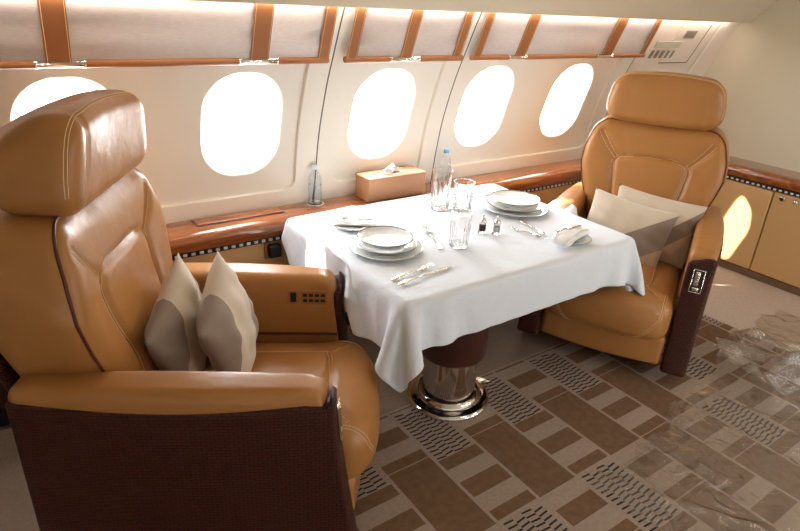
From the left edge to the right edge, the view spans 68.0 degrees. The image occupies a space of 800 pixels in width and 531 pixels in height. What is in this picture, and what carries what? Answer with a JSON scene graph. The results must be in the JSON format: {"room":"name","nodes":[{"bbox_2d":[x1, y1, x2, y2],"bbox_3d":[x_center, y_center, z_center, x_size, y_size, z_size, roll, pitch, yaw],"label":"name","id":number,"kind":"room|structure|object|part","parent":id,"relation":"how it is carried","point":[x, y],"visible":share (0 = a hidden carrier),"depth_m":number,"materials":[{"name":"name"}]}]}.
{"room":"aircraft cabin","nodes":[
{"label":"aircraft cabin","id":0,"kind":"room"},
{"bbox_2d":[0,7,739,223],"bbox_3d":[0.181,-0.845,3.104,5.220,0.940,0.359,-14,29,-33],"label":"wall","id":1,"kind":"structure","parent":0,"point":[188,183],"depth_m":2.90,"materials":[{"name":"white plastic"}]},
{"bbox_2d":[19,78,97,115],"bbox_3d":[-1.279,-0.519,2.287,0.304,0.418,0.136,-14,29,-33],"label":"window","id":2,"kind":"structure","parent":1,"relation":"in","point":[78,79],"depth_m":2.15,"materials":[{"name":"white plastic"}]},
{"bbox_2d":[203,73,269,162],"bbox_3d":[-0.727,-0.654,2.651,0.304,0.418,0.136,-14,29,-33],"label":"window","id":3,"kind":"structure","parent":1,"relation":"in","point":[260,146],"depth_m":2.73,"materials":[{"name":"white"}]},
{"bbox_2d":[314,7,344,181],"bbox_3d":[-0.335,-0.707,2.737,0.105,0.942,0.302,-14,29,-33],"label":"trim","id":4,"kind":"structure","parent":1,"relation":"attached to","point":[344,7],"depth_m":2.71,"materials":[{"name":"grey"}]},
{"bbox_2d":[348,69,402,147],"bbox_3d":[-0.125,-0.801,3.047,0.304,0.418,0.136,-14,29,-33],"label":"window","id":5,"kind":"structure","parent":1,"relation":"in","point":[387,135],"depth_m":3.15,"materials":[{"name":"white plastic"}]},
{"bbox_2d":[343,8,475,62],"bbox_3d":[0.062,-1.054,2.703,0.673,0.251,0.115,-14,29,-33],"label":"overhead bin","id":6,"kind":"object","parent":1,"relation":"attached to","point":[377,34],"visible":0.91,"depth_m":2.68,"materials":[{"name":"plastic"}]},
{"bbox_2d":[430,13,481,181],"bbox_3d":[0.287,-0.859,3.146,0.105,0.942,0.302,-14,29,-33],"label":"trim","id":7,"kind":"structure","parent":1,"relation":"attached to","point":[481,13],"depth_m":3.15,"materials":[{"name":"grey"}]},
{"bbox_2d":[178,0,777,22],"bbox_3d":[-0.107,-1.085,2.033,6.650,0.386,0.700,-14,29,-33],"label":"trim","id":8,"kind":"structure","parent":1,"relation":"attached to","point":[735,11],"depth_m":3.10,"materials":[{"name":"beige plastic"}]},
{"bbox_2d":[0,0,337,69],"bbox_3d":[-1.066,-0.778,1.960,1.920,0.251,0.115,-14,29,-33],"label":"storage bin","id":9,"kind":"object","parent":8,"relation":"hanging from","point":[34,34],"visible":0.98,"depth_m":2.10,"materials":[{"name":"plastic"}]},
{"bbox_2d":[469,13,662,60],"bbox_3d":[0.985,-1.280,3.311,1.457,0.251,0.115,-14,29,-33],"label":"bin","id":10,"kind":"object","parent":8,"relation":"hanging from","point":[503,36],"visible":0.98,"depth_m":3.25,"materials":[{"name":"plastic"}]},
{"bbox_2d":[455,67,501,136],"bbox_3d":[0.448,-0.942,3.424,0.304,0.418,0.136,-14,29,-33],"label":"window","id":11,"kind":"structure","parent":1,"relation":"in","point":[496,68],"depth_m":3.53,"materials":[{"name":"white plastic"}]},
{"bbox_2d":[540,65,581,127],"bbox_3d":[1.020,-1.082,3.801,0.304,0.418,0.136,-14,29,-33],"label":"window frame","id":12,"kind":"structure","parent":1,"relation":"in","point":[578,66],"depth_m":3.91,"materials":[{"name":"white plastic"}]},
{"bbox_2d":[648,23,711,62],"bbox_3d":[1.853,-1.477,3.955,0.507,0.259,0.126,-14,29,-33],"label":"panel","id":13,"kind":"object","parent":1,"relation":"attached to","point":[688,38],"visible":1,"depth_m":3.98,"materials":[{"name":"beige plastic"}]},
{"bbox_2d":[688,22,724,73],"bbox_3d":[2.103,-1.296,4.333,0.030,0.938,0.300,-14,29,-33],"label":"trim","id":14,"kind":"structure","parent":1,"relation":"attached to","point":[722,24],"depth_m":4.17,"materials":[{"name":"white plastic"}]},
{"bbox_2d":[0,266,799,530],"bbox_3d":[0.360,1.055,1.831,7.059,0.001,3.900,-14,29,-33],"label":"floor","id":15,"kind":"structure","parent":0,"point":[562,421],"depth_m":2.54,"materials":[{"name":"carpet"}]},
{"bbox_2d":[0,89,379,530],"bbox_3d":[-0.611,0.168,1.967,1.111,1.402,0.886,1,25,-5],"label":"armchair","id":16,"kind":"object","parent":15,"relation":"on","point":[106,439],"visible":0.91,"depth_m":1.66,"materials":[{"name":"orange leather"}]},
{"bbox_3d":[-0.955,0.101,1.911,0.363,0.735,0.772,1,25,-5],"label":"backrest","id":17,"kind":"part","parent":16,"relation":"part of","materials":[{"name":"beige leather"}]},
{"bbox_3d":[-0.618,0.545,1.733,0.897,0.510,0.134,1,25,-5],"label":"armrest","id":18,"kind":"part","parent":16,"relation":"part of","materials":[{"name":"beige leather"}]},
{"bbox_2d":[144,253,206,370],"bbox_3d":[-0.738,0.222,2.016,0.149,0.490,0.494,3,24,1],"label":"throw cushion","id":19,"kind":"object","parent":16,"relation":"on","point":[171,337],"visible":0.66,"depth_m":1.90,"materials":[{"name":"beige fabric"}]},
{"bbox_3d":[-0.592,0.622,1.748,0.945,0.603,0.122,0,25,-8],"label":"panel","id":20,"kind":"part","parent":16,"relation":"part of","materials":[{"name":"brown wood"}]},
{"bbox_2d":[196,250,258,371],"bbox_3d":[-0.591,0.213,2.055,0.179,0.473,0.474,-1,25,-9],"label":"throw cushion","id":21,"kind":"object","parent":16,"relation":"on","point":[227,325],"visible":0.88,"depth_m":1.95,"materials":[{"name":"beige fabric"}]},
{"bbox_3d":[-0.666,0.237,2.402,0.897,0.510,0.134,1,25,-5],"label":"armrest","id":22,"kind":"part","parent":16,"relation":"part of","materials":[{"name":"beige leather"}]},
{"bbox_2d":[205,341,379,478],"bbox_3d":[-0.465,0.485,2.123,0.783,0.241,0.594,1,25,-5],"label":"seat cushion","id":23,"kind":"object","parent":16,"relation":"on","point":[346,366],"depth_m":2.10,"materials":[{"name":"orange leather"}]},
{"bbox_2d":[288,290,298,303],"bbox_3d":[-0.412,0.121,2.292,0.042,0.058,0.006,1,25,-5],"label":"switch plate","id":24,"kind":"object","parent":16,"relation":"attached to","point":[293,295],"depth_m":2.29,"materials":[{"name":"brown plastic"}]},
{"bbox_2d":[290,292,296,301],"bbox_3d":[-0.412,0.122,2.290,0.024,0.042,0.006,1,25,-5],"label":"rocker switch","id":25,"kind":"object","parent":16,"relation":"attached to","point":[293,295],"depth_m":2.29,"materials":[{"name":"black plastic"}]},
{"bbox_3d":[-0.333,0.124,2.299,0.100,0.058,0.006,1,25,-5],"label":"button plate","id":26,"kind":"part","parent":16,"relation":"part of","materials":[{"name":"brown leather"}]},
{"bbox_3d":[-0.175,0.448,1.728,0.018,0.115,0.053,1,25,-5],"label":"latch frame","id":27,"kind":"part","parent":16,"relation":"part of","materials":[{"name":"silver metal"}]},
{"bbox_3d":[-0.643,0.297,2.453,0.945,0.603,0.122,3,25,-1],"label":"panel","id":28,"kind":"part","parent":16,"relation":"part of","materials":[{"name":"brown wood"}]},
{"bbox_2d":[0,159,581,426],"bbox_3d":[-0.506,0.051,3.052,6.640,0.726,0.188,-14,29,-33],"label":"ledge","id":29,"kind":"object","parent":15,"relation":"on","point":[253,236],"visible":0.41,"depth_m":2.79,"materials":[{"name":"brown wood"}]},
{"bbox_3d":[-2.216,0.494,1.878,2.400,0.500,0.030,-14,29,-33],"label":"panel","id":30,"kind":"part","parent":29,"relation":"part of","materials":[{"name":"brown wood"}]},
{"bbox_3d":[-0.896,0.171,2.747,0.814,0.500,0.030,-14,29,-33],"label":"panel","id":31,"kind":"part","parent":29,"relation":"part of","materials":[{"name":"brown wood"}]},
{"bbox_2d":[191,207,285,226],"bbox_3d":[-0.750,-0.228,2.771,0.426,0.003,0.090,-14,29,-33],"label":"tray","id":32,"kind":"object","parent":29,"relation":"on","point":[272,211],"depth_m":2.75,"materials":[{"name":"brown wood"}]},
{"bbox_3d":[-0.628,-0.071,2.811,0.030,0.085,0.009,-14,29,-33],"label":"bracket plate","id":33,"kind":"part","parent":29,"relation":"part of","materials":[{"name":"brown wood"}]},
{"bbox_2d":[308,164,321,203],"bbox_3d":[-0.423,-0.404,2.951,0.068,0.195,0.068,-14,29,-33],"label":"water bottle","id":34,"kind":"object","parent":29,"relation":"on","point":[314,196],"visible":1,"depth_m":2.95,"materials":[{"name":"clear plastic"}]},
{"bbox_2d":[355,163,425,201],"bbox_3d":[-0.047,-0.461,3.163,0.368,0.168,0.136,-14,29,-33],"label":"tissue box","id":35,"kind":"object","parent":29,"relation":"on","point":[390,182],"visible":1,"depth_m":3.11,"materials":[{"name":"brown leather"}]},
{"bbox_3d":[-0.045,-0.488,3.150,0.368,0.013,0.136,-14,29,-33],"label":"box lid","id":36,"kind":"part","parent":35,"relation":"part of","materials":[{"name":"brown leather"}]},
{"bbox_2d":[440,149,449,168],"bbox_3d":[0.256,-0.555,3.358,0.066,0.210,0.066,-14,29,-33],"label":"water bottle","id":37,"kind":"object","parent":29,"relation":"on","point":[445,150],"visible":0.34,"depth_m":3.31,"materials":[{"name":"clear plastic"}]},
{"bbox_3d":[0.773,-0.237,3.847,1.094,0.500,0.030,-14,29,-33],"label":"panel","id":38,"kind":"part","parent":29,"relation":"part of","materials":[{"name":"brown leather"}]},
{"bbox_2d":[407,327,488,422],"bbox_3d":[0.259,0.163,2.897,1.286,0.728,0.958,-14,29,-33],"label":"dining table","id":39,"kind":"object","parent":15,"relation":"on","point":[448,389],"visible":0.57,"depth_m":2.63,"materials":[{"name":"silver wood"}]},
{"bbox_2d":[281,183,644,392],"bbox_3d":[0.332,-0.013,2.811,1.602,0.368,1.076,-14,29,-33],"label":"tablecloth","id":40,"kind":"object","parent":39,"relation":"on","point":[511,274],"visible":0.7,"depth_m":2.42,"materials":[{"name":"white fabric"}]},
{"bbox_2d":[335,225,369,230],"bbox_3d":[-0.216,-0.183,2.672,0.170,0.015,0.170,-14,29,-33],"label":"plate","id":41,"kind":"object","parent":40,"relation":"on","point":[344,227],"visible":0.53,"depth_m":2.64,"materials":[{"name":"white ceramic"}]},
{"bbox_2d":[332,216,376,225],"bbox_3d":[-0.206,-0.204,2.684,0.200,0.019,0.112,0,25,-7],"label":"napkin","id":42,"kind":"object","parent":41,"relation":"on","point":[337,221],"visible":0.94,"depth_m":2.66,"materials":[{"name":"white fabric"}]},
{"bbox_2d":[342,217,376,219],"bbox_3d":[-0.183,-0.218,2.693,0.162,0.010,0.023,-3,25,-13],"label":"table knife","id":43,"kind":"object","parent":42,"relation":"on","point":[342,217],"visible":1,"depth_m":2.69,"materials":[{"name":"silver metal"}]},
{"bbox_2d":[349,237,422,260],"bbox_3d":[-0.059,-0.075,2.450,0.305,0.017,0.305,-14,29,-33],"label":"plate","id":44,"kind":"object","parent":40,"relation":"on","point":[353,247],"visible":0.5,"depth_m":2.38,"materials":[{"name":"white ceramic"}]},
{"bbox_2d":[355,238,416,254],"bbox_3d":[-0.057,-0.089,2.450,0.256,0.021,0.256,-14,29,-33],"label":"plate","id":45,"kind":"object","parent":44,"relation":"on","point":[411,246],"visible":0.47,"depth_m":2.40,"materials":[{"name":"white ceramic"}]},
{"bbox_2d":[357,226,413,248],"bbox_3d":[-0.061,-0.108,2.441,0.233,0.033,0.233,-14,29,-33],"label":"bowl","id":46,"kind":"object","parent":45,"relation":"on","point":[381,237],"visible":1,"depth_m":2.47,"materials":[{"name":"white ceramic"}]},
{"bbox_2d":[389,262,434,280],"bbox_3d":[0.048,0.023,2.253,0.220,0.012,0.026,-19,33,-40],"label":"fork","id":47,"kind":"object","parent":40,"relation":"on","point":[423,268],"visible":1,"depth_m":2.24,"materials":[{"name":"silver metal"}]},
{"bbox_3d":[0.018,0.035,2.227,0.138,0.010,0.023,-19,33,-40],"label":"handle","id":48,"kind":"part","parent":47,"relation":"part of","materials":[{"name":"silver metal"}]},
{"bbox_2d":[397,265,452,285],"bbox_3d":[0.101,0.033,2.240,0.287,0.010,0.023,-18,32,-39],"label":"table knife","id":49,"kind":"object","parent":40,"relation":"on","point":[401,283],"visible":1,"depth_m":2.23,"materials":[{"name":"silver metal"}]},
{"bbox_3d":[0.040,0.053,2.188,0.124,0.010,0.023,-18,32,-39],"label":"handle","id":50,"kind":"part","parent":49,"relation":"part of","materials":[{"name":"silver metal"}]},
{"bbox_3d":[0.145,0.019,2.280,0.164,0.002,0.020,-18,32,-38],"label":"blade","id":51,"kind":"part","parent":49,"relation":"part of","materials":[{"name":"silver metal"}]},
{"bbox_2d":[423,226,442,248],"bbox_3d":[0.142,-0.124,2.587,0.042,0.011,0.248,-3,25,-14],"label":"spoon","id":52,"kind":"object","parent":40,"relation":"on","point":[425,228],"visible":1,"depth_m":2.59,"materials":[{"name":"silver metal"}]},
{"bbox_2d":[423,226,432,231],"bbox_3d":[0.122,-0.160,2.662,0.042,0.009,0.077,-3,25,-14],"label":"bowl","id":53,"kind":"object","parent":52,"relation":"on","point":[425,228],"depth_m":2.67,"materials":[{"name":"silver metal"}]},
{"bbox_3d":[0.151,-0.107,2.554,0.023,0.010,0.173,-3,25,-14],"label":"handle","id":54,"kind":"part","parent":52,"relation":"part of","materials":[{"name":"silver metal"}]},
{"bbox_2d":[431,168,452,210],"bbox_3d":[0.202,-0.374,2.923,0.103,0.195,0.103,-14,29,-33],"label":"drinking glass","id":55,"kind":"object","parent":40,"relation":"on","point":[441,177],"visible":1,"depth_m":2.89,"materials":[{"name":"clear glass"}]},
{"bbox_2d":[449,209,472,248],"bbox_3d":[0.253,-0.153,2.500,0.094,0.150,0.094,-14,29,-33],"label":"drinking glass","id":56,"kind":"object","parent":40,"relation":"on","point":[460,219],"visible":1,"depth_m":2.48,"materials":[{"name":"clear glass"}]},
{"bbox_2d":[453,179,474,209],"bbox_3d":[0.314,-0.349,2.948,0.105,0.140,0.105,-14,29,-33],"label":"drinking glass","id":57,"kind":"object","parent":40,"relation":"on","point":[463,191],"visible":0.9,"depth_m":2.92,"materials":[{"name":"clear glass"}]},
{"bbox_2d":[477,214,485,233],"bbox_3d":[0.372,-0.188,2.668,0.040,0.087,0.040,-14,29,-33],"label":"shaker","id":58,"kind":"object","parent":40,"relation":"on","point":[482,226],"visible":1,"depth_m":2.66,"materials":[{"name":"clear glass"}]},
{"bbox_3d":[0.371,-0.171,2.676,0.040,0.048,0.040,-14,29,-33],"label":"glass","id":59,"kind":"part","parent":58,"relation":"part of","materials":[{"name":"clear glass"}]},
{"bbox_2d":[474,186,501,194],"bbox_3d":[0.486,-0.413,3.257,0.117,0.018,0.160,20,30,33],"label":"napkin","id":60,"kind":"object","parent":40,"relation":"on","point":[487,190],"visible":0.7,"depth_m":3.24,"materials":[{"name":"white fabric"}]},
{"bbox_2d":[492,216,500,234],"bbox_3d":[0.436,-0.182,2.663,0.040,0.087,0.040,-14,29,-33],"label":"shaker","id":61,"kind":"object","parent":40,"relation":"on","point":[496,228],"visible":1,"depth_m":2.65,"materials":[{"name":"clear glass"}]},
{"bbox_3d":[0.435,-0.165,2.671,0.040,0.048,0.040,-14,29,-33],"label":"glass","id":62,"kind":"part","parent":61,"relation":"part of","materials":[{"name":"clear glass"}]},
{"bbox_2d":[482,198,547,217],"bbox_3d":[0.583,-0.296,3.014,0.335,0.017,0.335,-14,29,-33],"label":"plate","id":63,"kind":"object","parent":40,"relation":"on","point":[485,204],"visible":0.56,"depth_m":2.94,"materials":[{"name":"white ceramic"}]},
{"bbox_2d":[487,197,543,211],"bbox_3d":[0.584,-0.310,3.013,0.282,0.021,0.282,-14,29,-33],"label":"plate","id":64,"kind":"object","parent":63,"relation":"on","point":[490,201],"visible":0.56,"depth_m":2.97,"materials":[{"name":"white ceramic"}]},
{"bbox_2d":[490,190,540,207],"bbox_3d":[0.581,-0.329,3.004,0.257,0.033,0.257,-14,29,-33],"label":"bowl","id":65,"kind":"object","parent":64,"relation":"on","point":[510,198],"visible":1,"depth_m":3.04,"materials":[{"name":"white ceramic"}]},
{"bbox_2d":[508,225,541,237],"bbox_3d":[0.569,-0.157,2.711,0.164,0.012,0.026,21,30,34],"label":"fork","id":66,"kind":"object","parent":40,"relation":"on","point":[511,227],"visible":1,"depth_m":2.70,"materials":[{"name":"silver metal"}]},
{"bbox_3d":[0.593,-0.146,2.694,0.103,0.010,0.023,21,30,34],"label":"handle","id":67,"kind":"part","parent":66,"relation":"part of","materials":[{"name":"silver metal"}]},
{"bbox_2d":[518,219,544,233],"bbox_3d":[0.613,-0.187,2.785,0.024,0.010,0.204,-8,27,-23],"label":"table knife","id":68,"kind":"object","parent":40,"relation":"on","point":[520,220],"visible":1,"depth_m":2.77,"materials":[{"name":"silver metal"}]},
{"bbox_3d":[0.594,-0.203,2.821,0.020,0.002,0.116,-7,27,-22],"label":"blade","id":69,"kind":"part","parent":68,"relation":"part of","materials":[{"name":"silver metal"}]},
{"bbox_3d":[0.636,-0.164,2.737,0.023,0.010,0.088,-8,27,-23],"label":"handle","id":70,"kind":"part","parent":68,"relation":"part of","materials":[{"name":"silver metal"}]},
{"bbox_2d":[553,231,591,243],"bbox_3d":[0.771,-0.123,2.661,0.170,0.015,0.170,-14,29,-33],"label":"plate","id":71,"kind":"object","parent":40,"relation":"on","point":[586,239],"visible":0.31,"depth_m":2.65,"materials":[{"name":"white ceramic"}]},
{"bbox_2d":[552,225,589,246],"bbox_3d":[0.755,-0.136,2.633,0.094,0.036,0.245,21,30,34],"label":"napkin","id":72,"kind":"object","parent":71,"relation":"on","point":[566,238],"visible":0.93,"depth_m":2.60,"materials":[{"name":"white fabric"}]},
{"bbox_2d":[555,225,580,232],"bbox_3d":[0.756,-0.168,2.654,0.165,0.010,0.024,-14,29,-33],"label":"table knife","id":73,"kind":"object","parent":72,"relation":"on","point":[575,226],"visible":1,"depth_m":2.64,"materials":[{"name":"silver metal"}]},
{"bbox_3d":[0.718,-0.158,2.629,0.071,0.010,0.023,-14,29,-33],"label":"handle","id":74,"kind":"part","parent":73,"relation":"part of","materials":[{"name":"silver metal"}]},
{"bbox_2d":[517,71,728,377],"bbox_3d":[1.257,-0.278,3.171,0.886,1.402,1.111,15,27,24],"label":"armchair","id":75,"kind":"object","parent":15,"relation":"on","point":[661,136],"visible":0.62,"depth_m":3.12,"materials":[{"name":"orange leather"}]},
{"bbox_3d":[0.894,-0.075,3.456,0.122,0.603,0.945,13,26,21],"label":"panel","id":76,"kind":"part","parent":75,"relation":"part of","materials":[{"name":"brown wood"}]},
{"bbox_3d":[0.928,-0.148,3.440,0.134,0.510,0.897,15,27,24],"label":"armrest","id":77,"kind":"part","parent":75,"relation":"part of","materials":[{"name":"beige leather"}]},
{"bbox_2d":[549,261,681,339],"bbox_3d":[1.162,0.093,3.181,0.594,0.241,0.783,15,27,24],"label":"seat cushion","id":78,"kind":"object","parent":75,"relation":"on","point":[615,311],"depth_m":2.86,"materials":[{"name":"orange leather"}]},
{"bbox_2d":[587,188,679,267],"bbox_3d":[1.212,-0.179,3.205,0.496,0.399,0.173,14,27,23],"label":"throw cushion","id":79,"kind":"object","parent":75,"relation":"on","point":[650,228],"visible":0.56,"depth_m":3.13,"materials":[{"name":"beige fabric"}]},
{"bbox_3d":[1.424,-0.458,3.427,0.772,0.735,0.363,15,27,24],"label":"backrest","id":80,"kind":"part","parent":75,"relation":"part of","materials":[{"name":"beige leather"}]},
{"bbox_2d":[618,184,707,269],"bbox_3d":[1.376,-0.210,3.246,0.492,0.390,0.149,14,27,23],"label":"throw cushion","id":81,"kind":"object","parent":75,"relation":"on","point":[676,247],"visible":0.44,"depth_m":3.17,"materials":[{"name":"beige fabric"}]},
{"bbox_3d":[1.579,0.109,3.137,0.122,0.603,0.945,17,28,27],"label":"panel","id":82,"kind":"part","parent":75,"relation":"part of","materials":[{"name":"brown leather"}]},
{"bbox_3d":[1.579,0.027,3.137,0.134,0.510,0.897,15,27,24],"label":"armrest","id":83,"kind":"part","parent":75,"relation":"part of","materials":[{"name":"beige leather"}]},
{"bbox_3d":[1.371,0.074,2.737,0.053,0.115,0.018,15,27,24],"label":"latch frame","id":84,"kind":"part","parent":75,"relation":"part of","materials":[{"name":"silver metal"}]},
{"bbox_2d":[622,313,799,529],"bbox_3d":[1.915,0.728,2.510,2.353,0.187,1.656,-14,29,-33],"label":"plastic sheet","id":85,"kind":"object","parent":15,"relation":"on","point":[785,329],"visible":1,"depth_m":2.89,"materials":[{"name":"clear plastic"}]},
{"bbox_2d":[711,178,776,275],"bbox_3d":[2.378,-0.370,4.438,0.258,0.633,0.741,-14,29,-33],"label":"base cabinet","id":86,"kind":"object","parent":15,"relation":"on","point":[745,207],"visible":0.33,"depth_m":4.19,"materials":[{"name":"brown wood"}]},
{"bbox_2d":[747,192,799,295],"bbox_3d":[2.801,-0.094,3.884,0.272,0.633,0.755,-14,29,-33],"label":"base cabinet","id":87,"kind":"object","parent":15,"relation":"on","point":[776,260],"visible":0.94,"depth_m":4.00,"materials":[{"name":"brown wood"}]},
{"bbox_3d":[4.037,0.692,2.312,0.258,0.633,0.538,-14,29,-33],"label":"cabinet","id":88,"kind":"object","parent":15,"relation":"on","visible":0},
{"bbox_2d":[726,156,799,197],"bbox_3d":[3.199,-0.193,3.260,0.274,0.099,3.560,-14,29,-33],"label":"countertop","id":89,"kind":"structure","parent":88,"relation":"on","point":[781,180],"depth_m":4.04,"materials":[{"name":"brown wood"}]},
{"bbox_2d":[703,0,799,171],"bbox_3d":[3.257,-0.645,3.258,0.001,2.200,3.920,-14,29,-33],"label":"wall","id":90,"kind":"structure","parent":0,"point":[758,66],"depth_m":4.13,"materials":[{"name":"beige plastic"}]}
]}

